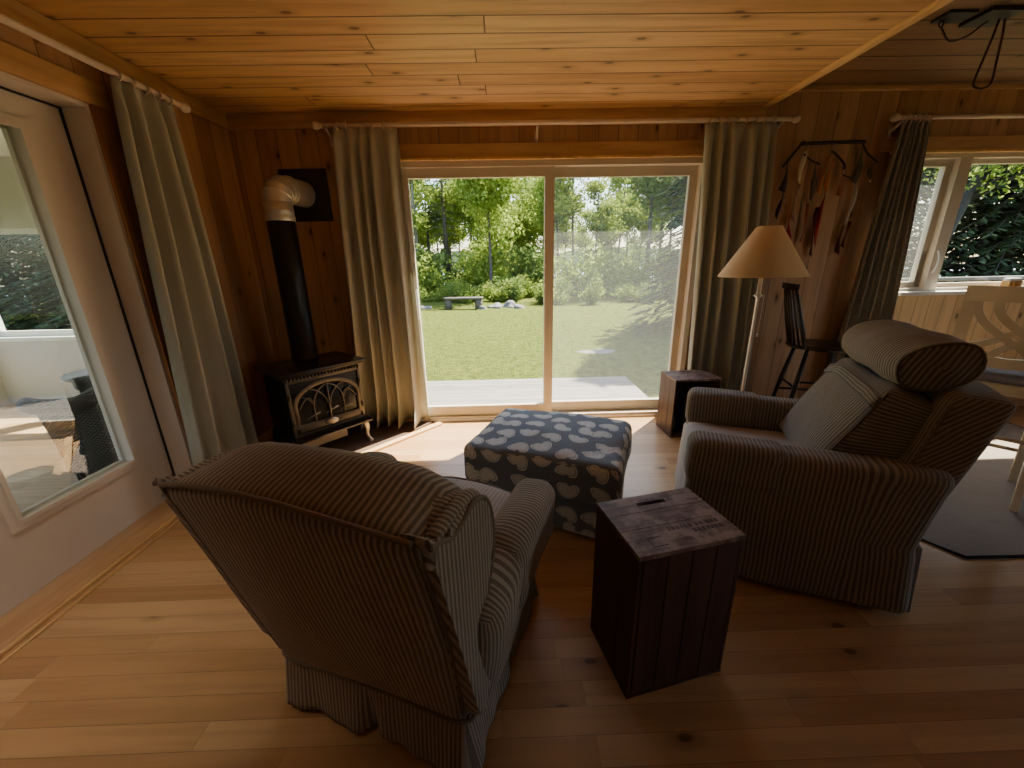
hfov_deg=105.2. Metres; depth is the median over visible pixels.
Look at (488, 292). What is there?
shrub
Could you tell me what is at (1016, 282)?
wooden holder
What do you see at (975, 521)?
area rug
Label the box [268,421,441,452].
hearth pad
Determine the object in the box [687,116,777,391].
curtain
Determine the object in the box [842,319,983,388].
headrest pillow
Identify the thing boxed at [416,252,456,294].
shrub
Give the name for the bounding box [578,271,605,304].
shrub
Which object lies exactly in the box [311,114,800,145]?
curtain rod
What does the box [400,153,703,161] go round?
trim
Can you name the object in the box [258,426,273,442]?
baseboard
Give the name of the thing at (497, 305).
field stone
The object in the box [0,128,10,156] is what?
ceiling
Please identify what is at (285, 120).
trim
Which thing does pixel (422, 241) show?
maple tree
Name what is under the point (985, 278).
deck railing
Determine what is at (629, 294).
shrub
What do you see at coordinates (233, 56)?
ceiling
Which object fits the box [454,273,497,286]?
shrub
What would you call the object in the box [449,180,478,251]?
birch tree
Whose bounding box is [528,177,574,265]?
tree
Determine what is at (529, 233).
maple tree
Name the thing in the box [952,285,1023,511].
chair
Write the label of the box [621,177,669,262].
tree
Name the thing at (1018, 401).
baseboard
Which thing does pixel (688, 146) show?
trim
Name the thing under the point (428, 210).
oak tree
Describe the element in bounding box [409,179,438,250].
birch tree
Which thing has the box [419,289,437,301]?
shrub
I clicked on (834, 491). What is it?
armchair
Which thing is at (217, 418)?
curtain
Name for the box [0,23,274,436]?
wall
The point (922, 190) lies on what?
evergreen
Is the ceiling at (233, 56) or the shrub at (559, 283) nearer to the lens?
the ceiling at (233, 56)
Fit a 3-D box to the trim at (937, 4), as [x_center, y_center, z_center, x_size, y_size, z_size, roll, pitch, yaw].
[1.980,-1.107,-0.191,0.057,0.018,6.599,-1,17,-1]
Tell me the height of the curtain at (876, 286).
2.372 m
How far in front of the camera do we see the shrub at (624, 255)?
23.49 m
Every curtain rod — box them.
[0,13,190,112]
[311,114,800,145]
[887,113,1023,137]
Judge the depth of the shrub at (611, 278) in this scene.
19.45 m
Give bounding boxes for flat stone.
[576,349,615,353]
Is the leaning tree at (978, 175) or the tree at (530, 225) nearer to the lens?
the leaning tree at (978, 175)
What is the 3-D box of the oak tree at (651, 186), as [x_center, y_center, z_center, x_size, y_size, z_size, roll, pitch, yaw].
[7.284,-10.723,20.261,5.602,11.624,4.465,-13,21,-32]
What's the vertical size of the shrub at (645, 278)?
0.954 m
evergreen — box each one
[0,234,67,330]
[0,234,70,330]
[6,235,71,329]
[902,167,982,282]
[904,165,1023,281]
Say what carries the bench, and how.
on the lawn
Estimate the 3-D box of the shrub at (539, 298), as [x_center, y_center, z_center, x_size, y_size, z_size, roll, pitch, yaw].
[1.270,-3.743,16.472,1.013,0.839,1.234,4,18,15]
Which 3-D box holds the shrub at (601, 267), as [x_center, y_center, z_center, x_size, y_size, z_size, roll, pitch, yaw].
[4.928,-6.172,20.939,2.964,3.027,3.329,6,19,22]
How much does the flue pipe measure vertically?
1.324 m
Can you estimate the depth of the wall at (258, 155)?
3.10 m
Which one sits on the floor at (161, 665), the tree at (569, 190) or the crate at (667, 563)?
the crate at (667, 563)
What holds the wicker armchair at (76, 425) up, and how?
on the floor at (32, 466)
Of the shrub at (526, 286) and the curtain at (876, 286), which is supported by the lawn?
the shrub at (526, 286)
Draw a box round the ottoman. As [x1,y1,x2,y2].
[464,408,631,537]
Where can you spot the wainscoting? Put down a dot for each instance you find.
(937, 313)
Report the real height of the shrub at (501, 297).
0.995 m
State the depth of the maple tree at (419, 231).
25.25 m
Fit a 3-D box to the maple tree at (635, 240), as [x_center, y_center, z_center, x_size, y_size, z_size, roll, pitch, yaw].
[10.245,-11.363,31.085,3.972,7.068,3.878,-16,23,-40]
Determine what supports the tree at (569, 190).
on the lawn
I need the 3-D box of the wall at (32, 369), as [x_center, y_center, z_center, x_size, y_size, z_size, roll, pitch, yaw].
[-4.034,-1.010,4.142,3.530,2.470,0.100,-1,17,-1]
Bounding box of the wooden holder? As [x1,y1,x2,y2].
[1000,278,1022,286]
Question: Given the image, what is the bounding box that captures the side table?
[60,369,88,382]
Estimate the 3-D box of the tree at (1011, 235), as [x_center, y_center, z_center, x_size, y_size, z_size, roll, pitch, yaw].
[14.165,-5.609,10.618,6.071,8.287,5.844,1,17,7]
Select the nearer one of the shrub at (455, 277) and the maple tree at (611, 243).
the shrub at (455, 277)
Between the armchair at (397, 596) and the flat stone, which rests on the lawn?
the flat stone
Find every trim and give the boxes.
[0,0,227,128]
[0,41,110,110]
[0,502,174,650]
[225,106,766,129]
[399,140,703,157]
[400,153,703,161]
[761,0,953,107]
[797,83,1023,91]
[880,136,1023,151]
[890,149,1023,153]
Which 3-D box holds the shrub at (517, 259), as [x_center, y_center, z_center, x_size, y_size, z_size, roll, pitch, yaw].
[0.437,-5.980,21.605,2.596,2.361,2.312,-9,19,-24]
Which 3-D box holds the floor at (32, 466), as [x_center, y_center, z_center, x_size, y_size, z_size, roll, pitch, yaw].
[-3.937,1.119,1.665,3.530,0.120,6.100,-1,17,-1]
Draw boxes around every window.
[0,228,75,341]
[898,152,1023,295]
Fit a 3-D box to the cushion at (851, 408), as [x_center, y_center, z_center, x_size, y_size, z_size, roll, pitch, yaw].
[1.528,0.135,1.799,0.367,0.423,0.600,6,19,22]
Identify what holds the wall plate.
attached to the wall at (258, 155)
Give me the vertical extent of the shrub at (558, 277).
1.133 m
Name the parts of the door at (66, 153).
glass moulding, casing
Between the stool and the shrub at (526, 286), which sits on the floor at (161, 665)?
the stool
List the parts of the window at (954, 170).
casement sash, fixed sash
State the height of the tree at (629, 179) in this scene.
11.726 m
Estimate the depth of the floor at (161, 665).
1.37 m
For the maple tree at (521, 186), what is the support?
on the lawn
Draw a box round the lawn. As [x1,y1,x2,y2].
[9,293,673,397]
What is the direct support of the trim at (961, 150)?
attached to the wall at (258, 155)
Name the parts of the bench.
log leg, bench seat, log leg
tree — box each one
[409,179,429,251]
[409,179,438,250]
[409,182,422,198]
[415,212,435,249]
[417,179,455,265]
[420,188,439,252]
[421,184,442,259]
[424,179,466,280]
[430,178,523,270]
[432,207,467,257]
[448,177,534,286]
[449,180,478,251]
[496,199,528,270]
[501,186,543,265]
[509,179,541,264]
[521,177,572,276]
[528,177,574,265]
[535,177,587,266]
[536,230,561,252]
[542,179,583,258]
[567,184,596,260]
[578,178,627,248]
[588,200,629,259]
[600,177,646,256]
[606,179,641,263]
[612,176,686,271]
[617,217,668,268]
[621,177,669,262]
[622,176,687,340]
[631,195,667,231]
[642,181,686,252]
[905,164,1023,282]
[923,164,1023,238]
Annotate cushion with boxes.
[446,478,509,517]
[682,422,790,464]
[779,358,932,458]
[976,367,1023,385]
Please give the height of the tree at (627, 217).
10.650 m
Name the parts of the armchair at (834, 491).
panel, arm, arm, arm, arm, backrest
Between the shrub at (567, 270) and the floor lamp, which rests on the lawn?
the shrub at (567, 270)
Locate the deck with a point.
(501, 391)
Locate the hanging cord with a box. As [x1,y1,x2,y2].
[930,5,1023,89]
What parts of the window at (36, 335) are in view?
sill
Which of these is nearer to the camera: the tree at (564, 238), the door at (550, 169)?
the door at (550, 169)
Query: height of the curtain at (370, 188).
2.374 m
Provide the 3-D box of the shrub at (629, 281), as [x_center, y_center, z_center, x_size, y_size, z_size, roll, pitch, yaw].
[5.332,-4.557,18.624,1.590,1.016,1.416,5,18,19]
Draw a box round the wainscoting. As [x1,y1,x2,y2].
[893,295,1023,397]
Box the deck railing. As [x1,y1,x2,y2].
[901,276,1023,282]
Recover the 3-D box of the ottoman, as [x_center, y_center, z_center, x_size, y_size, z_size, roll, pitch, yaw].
[0.240,0.482,2.365,0.879,0.478,0.697,5,18,20]
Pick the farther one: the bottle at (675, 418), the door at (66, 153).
the bottle at (675, 418)
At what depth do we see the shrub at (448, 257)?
21.28 m
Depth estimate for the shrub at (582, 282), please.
17.42 m
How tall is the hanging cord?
0.338 m
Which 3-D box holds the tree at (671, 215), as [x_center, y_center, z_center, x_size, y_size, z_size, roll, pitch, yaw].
[9.049,-10.296,21.148,3.598,10.364,3.451,-10,19,-26]
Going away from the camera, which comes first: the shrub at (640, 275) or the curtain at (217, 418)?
the curtain at (217, 418)
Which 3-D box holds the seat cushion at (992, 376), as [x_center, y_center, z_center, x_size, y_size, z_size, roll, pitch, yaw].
[2.884,-0.067,2.308,0.390,0.060,0.400,-15,22,-38]
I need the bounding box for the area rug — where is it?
[922,422,1023,558]
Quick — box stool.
[771,282,849,398]
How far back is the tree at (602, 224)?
23.66 m
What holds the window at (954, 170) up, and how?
in the wall at (258, 155)
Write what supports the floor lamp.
on the floor at (161, 665)
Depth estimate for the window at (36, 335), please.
4.18 m
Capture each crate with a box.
[590,487,745,698]
[656,369,721,437]
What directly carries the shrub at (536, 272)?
on the lawn
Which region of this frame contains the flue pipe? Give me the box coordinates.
[261,175,318,360]
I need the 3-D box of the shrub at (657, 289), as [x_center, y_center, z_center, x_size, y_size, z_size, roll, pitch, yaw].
[5.700,-3.781,16.147,0.996,0.946,1.214,1,18,8]
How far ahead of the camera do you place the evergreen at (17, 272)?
9.89 m
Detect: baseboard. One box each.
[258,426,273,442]
[1008,398,1023,405]
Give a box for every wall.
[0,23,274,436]
[0,157,85,403]
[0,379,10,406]
[228,89,1023,422]
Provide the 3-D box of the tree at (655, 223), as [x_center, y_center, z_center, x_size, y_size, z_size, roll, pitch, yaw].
[9.972,-12.495,27.036,3.978,11.458,3.816,-10,19,-26]
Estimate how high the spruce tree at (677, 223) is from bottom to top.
8.870 m
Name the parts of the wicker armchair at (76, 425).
leg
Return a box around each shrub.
[415,243,450,275]
[415,248,447,281]
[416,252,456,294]
[419,286,426,301]
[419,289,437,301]
[426,284,448,300]
[441,258,471,287]
[441,277,460,295]
[444,282,469,301]
[452,275,476,302]
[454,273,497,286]
[455,242,514,293]
[467,283,490,301]
[479,280,501,301]
[489,281,519,301]
[490,273,527,301]
[495,239,543,294]
[496,254,535,285]
[511,285,526,299]
[514,273,539,297]
[529,285,543,303]
[535,277,569,304]
[538,273,575,298]
[543,245,595,294]
[553,277,575,295]
[572,237,631,282]
[574,283,609,296]
[576,239,632,292]
[576,274,603,297]
[577,279,596,296]
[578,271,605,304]
[586,245,642,270]
[599,272,619,295]
[606,277,638,297]
[609,284,644,301]
[620,253,642,282]
[623,249,666,289]
[633,278,659,294]
[636,281,661,302]
[644,239,677,283]
[661,248,679,282]
[668,271,677,296]
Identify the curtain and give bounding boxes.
[110,69,258,465]
[332,121,429,429]
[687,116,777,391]
[833,113,933,362]
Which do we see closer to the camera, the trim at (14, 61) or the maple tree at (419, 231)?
the trim at (14, 61)
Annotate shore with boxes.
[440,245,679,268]
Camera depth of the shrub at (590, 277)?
19.19 m
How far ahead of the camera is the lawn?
8.62 m
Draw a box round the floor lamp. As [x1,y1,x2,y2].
[717,225,809,390]
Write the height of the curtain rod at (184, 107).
0.140 m
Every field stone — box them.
[420,305,431,308]
[487,302,502,308]
[502,300,514,307]
[514,304,524,308]
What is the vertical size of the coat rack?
0.856 m
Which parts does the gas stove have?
dentil moulding, leg, plate, dentil moulding, frame, plate, arched door frame, door glass, door panel, door knob, leg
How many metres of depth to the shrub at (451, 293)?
17.40 m
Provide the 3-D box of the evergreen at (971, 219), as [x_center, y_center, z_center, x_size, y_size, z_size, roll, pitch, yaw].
[16.656,-6.722,12.999,6.331,8.977,6.577,-10,20,-27]
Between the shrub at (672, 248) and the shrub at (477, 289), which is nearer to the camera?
the shrub at (477, 289)
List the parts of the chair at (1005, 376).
post, rail, seat frame, rail, leg, leg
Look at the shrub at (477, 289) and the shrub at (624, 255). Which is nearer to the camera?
the shrub at (477, 289)
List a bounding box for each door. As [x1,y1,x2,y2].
[0,71,192,616]
[401,157,702,421]
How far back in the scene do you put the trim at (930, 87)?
2.92 m
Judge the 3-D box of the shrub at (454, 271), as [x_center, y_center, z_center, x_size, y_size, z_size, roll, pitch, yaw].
[-2.933,-6.595,23.990,2.428,2.323,2.963,-11,20,-29]
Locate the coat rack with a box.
[775,140,878,256]
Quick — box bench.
[443,297,482,309]
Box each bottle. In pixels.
[672,412,676,431]
[678,401,686,431]
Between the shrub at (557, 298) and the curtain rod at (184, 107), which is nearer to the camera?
the curtain rod at (184, 107)
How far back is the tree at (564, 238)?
26.66 m
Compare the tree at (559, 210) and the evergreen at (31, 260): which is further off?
the tree at (559, 210)
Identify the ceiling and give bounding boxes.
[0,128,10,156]
[15,0,935,112]
[807,0,1023,85]
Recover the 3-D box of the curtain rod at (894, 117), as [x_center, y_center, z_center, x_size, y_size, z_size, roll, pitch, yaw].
[4.350,-1.996,2.987,3.052,0.140,0.131,-1,17,-1]
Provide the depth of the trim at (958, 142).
3.05 m
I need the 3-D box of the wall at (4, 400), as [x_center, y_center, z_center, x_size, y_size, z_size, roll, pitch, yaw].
[-5.675,-0.059,1.202,0.100,2.470,6.000,-1,17,-1]
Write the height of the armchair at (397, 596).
0.987 m
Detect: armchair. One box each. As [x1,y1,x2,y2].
[16,375,118,480]
[152,442,554,767]
[674,318,1017,613]
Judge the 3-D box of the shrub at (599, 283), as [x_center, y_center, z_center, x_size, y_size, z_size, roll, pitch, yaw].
[3.905,-4.488,18.914,1.602,0.723,1.799,-4,18,-9]
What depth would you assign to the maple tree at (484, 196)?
18.65 m
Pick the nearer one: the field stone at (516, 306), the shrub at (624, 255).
the field stone at (516, 306)
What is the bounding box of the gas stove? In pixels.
[253,351,373,445]
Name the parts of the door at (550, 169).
handle, sash, sash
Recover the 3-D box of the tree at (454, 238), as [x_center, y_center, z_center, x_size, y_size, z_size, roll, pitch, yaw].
[-3.956,-10.661,26.756,2.860,8.590,2.982,-14,21,-35]
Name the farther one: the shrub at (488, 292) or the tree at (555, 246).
the tree at (555, 246)
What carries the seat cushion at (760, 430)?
on the armchair at (834, 491)
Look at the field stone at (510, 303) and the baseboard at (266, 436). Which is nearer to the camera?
the baseboard at (266, 436)
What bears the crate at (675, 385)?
on the floor at (161, 665)
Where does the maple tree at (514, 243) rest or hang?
on the lawn
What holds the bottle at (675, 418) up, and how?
on the crate at (675, 385)
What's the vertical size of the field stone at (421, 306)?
0.326 m
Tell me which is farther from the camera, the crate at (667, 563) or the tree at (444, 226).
the tree at (444, 226)
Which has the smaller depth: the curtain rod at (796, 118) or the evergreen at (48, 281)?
the curtain rod at (796, 118)
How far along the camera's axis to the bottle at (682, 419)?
3.25 m
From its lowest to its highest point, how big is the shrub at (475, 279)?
3.009 m
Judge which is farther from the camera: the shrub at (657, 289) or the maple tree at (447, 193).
the maple tree at (447, 193)
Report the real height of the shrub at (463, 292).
1.315 m
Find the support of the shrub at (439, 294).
on the lawn
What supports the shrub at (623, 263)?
on the lawn
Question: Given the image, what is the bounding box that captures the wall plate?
[278,168,332,221]
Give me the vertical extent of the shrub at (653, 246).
3.071 m
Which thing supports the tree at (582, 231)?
on the lawn
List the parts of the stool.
leg, rail, leg, seat, leg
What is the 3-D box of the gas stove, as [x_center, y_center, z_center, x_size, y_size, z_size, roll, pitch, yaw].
[-1.511,0.174,3.069,0.505,0.710,0.640,13,22,38]
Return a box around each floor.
[0,404,164,617]
[0,406,1023,767]
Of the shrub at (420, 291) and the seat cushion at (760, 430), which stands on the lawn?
the shrub at (420, 291)
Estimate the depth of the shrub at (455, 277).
18.52 m
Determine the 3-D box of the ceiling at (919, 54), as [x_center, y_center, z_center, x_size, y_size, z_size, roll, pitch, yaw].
[3.982,-1.326,-0.209,4.380,0.099,6.600,-1,17,-1]
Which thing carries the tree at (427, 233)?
on the lawn
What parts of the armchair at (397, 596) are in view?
backrest, arm, arm, arm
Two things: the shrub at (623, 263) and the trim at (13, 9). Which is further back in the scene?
the shrub at (623, 263)
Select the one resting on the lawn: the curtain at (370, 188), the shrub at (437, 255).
the shrub at (437, 255)
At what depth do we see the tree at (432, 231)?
29.22 m
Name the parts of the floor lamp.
shade trim, lamp shade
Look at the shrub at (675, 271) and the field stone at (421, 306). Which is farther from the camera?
the shrub at (675, 271)
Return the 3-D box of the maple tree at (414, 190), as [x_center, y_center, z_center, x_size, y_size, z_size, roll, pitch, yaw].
[-8.404,-10.232,23.541,5.277,9.618,5.405,5,18,20]
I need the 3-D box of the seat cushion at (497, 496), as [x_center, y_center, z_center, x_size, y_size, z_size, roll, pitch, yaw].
[-0.313,0.571,1.443,0.500,0.160,0.700,5,18,18]
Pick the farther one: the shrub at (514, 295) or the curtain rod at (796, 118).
the shrub at (514, 295)
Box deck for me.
[427,376,647,404]
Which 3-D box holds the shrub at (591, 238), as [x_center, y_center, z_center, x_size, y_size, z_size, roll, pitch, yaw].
[5.301,-7.106,23.709,3.299,3.369,3.705,-12,20,-31]

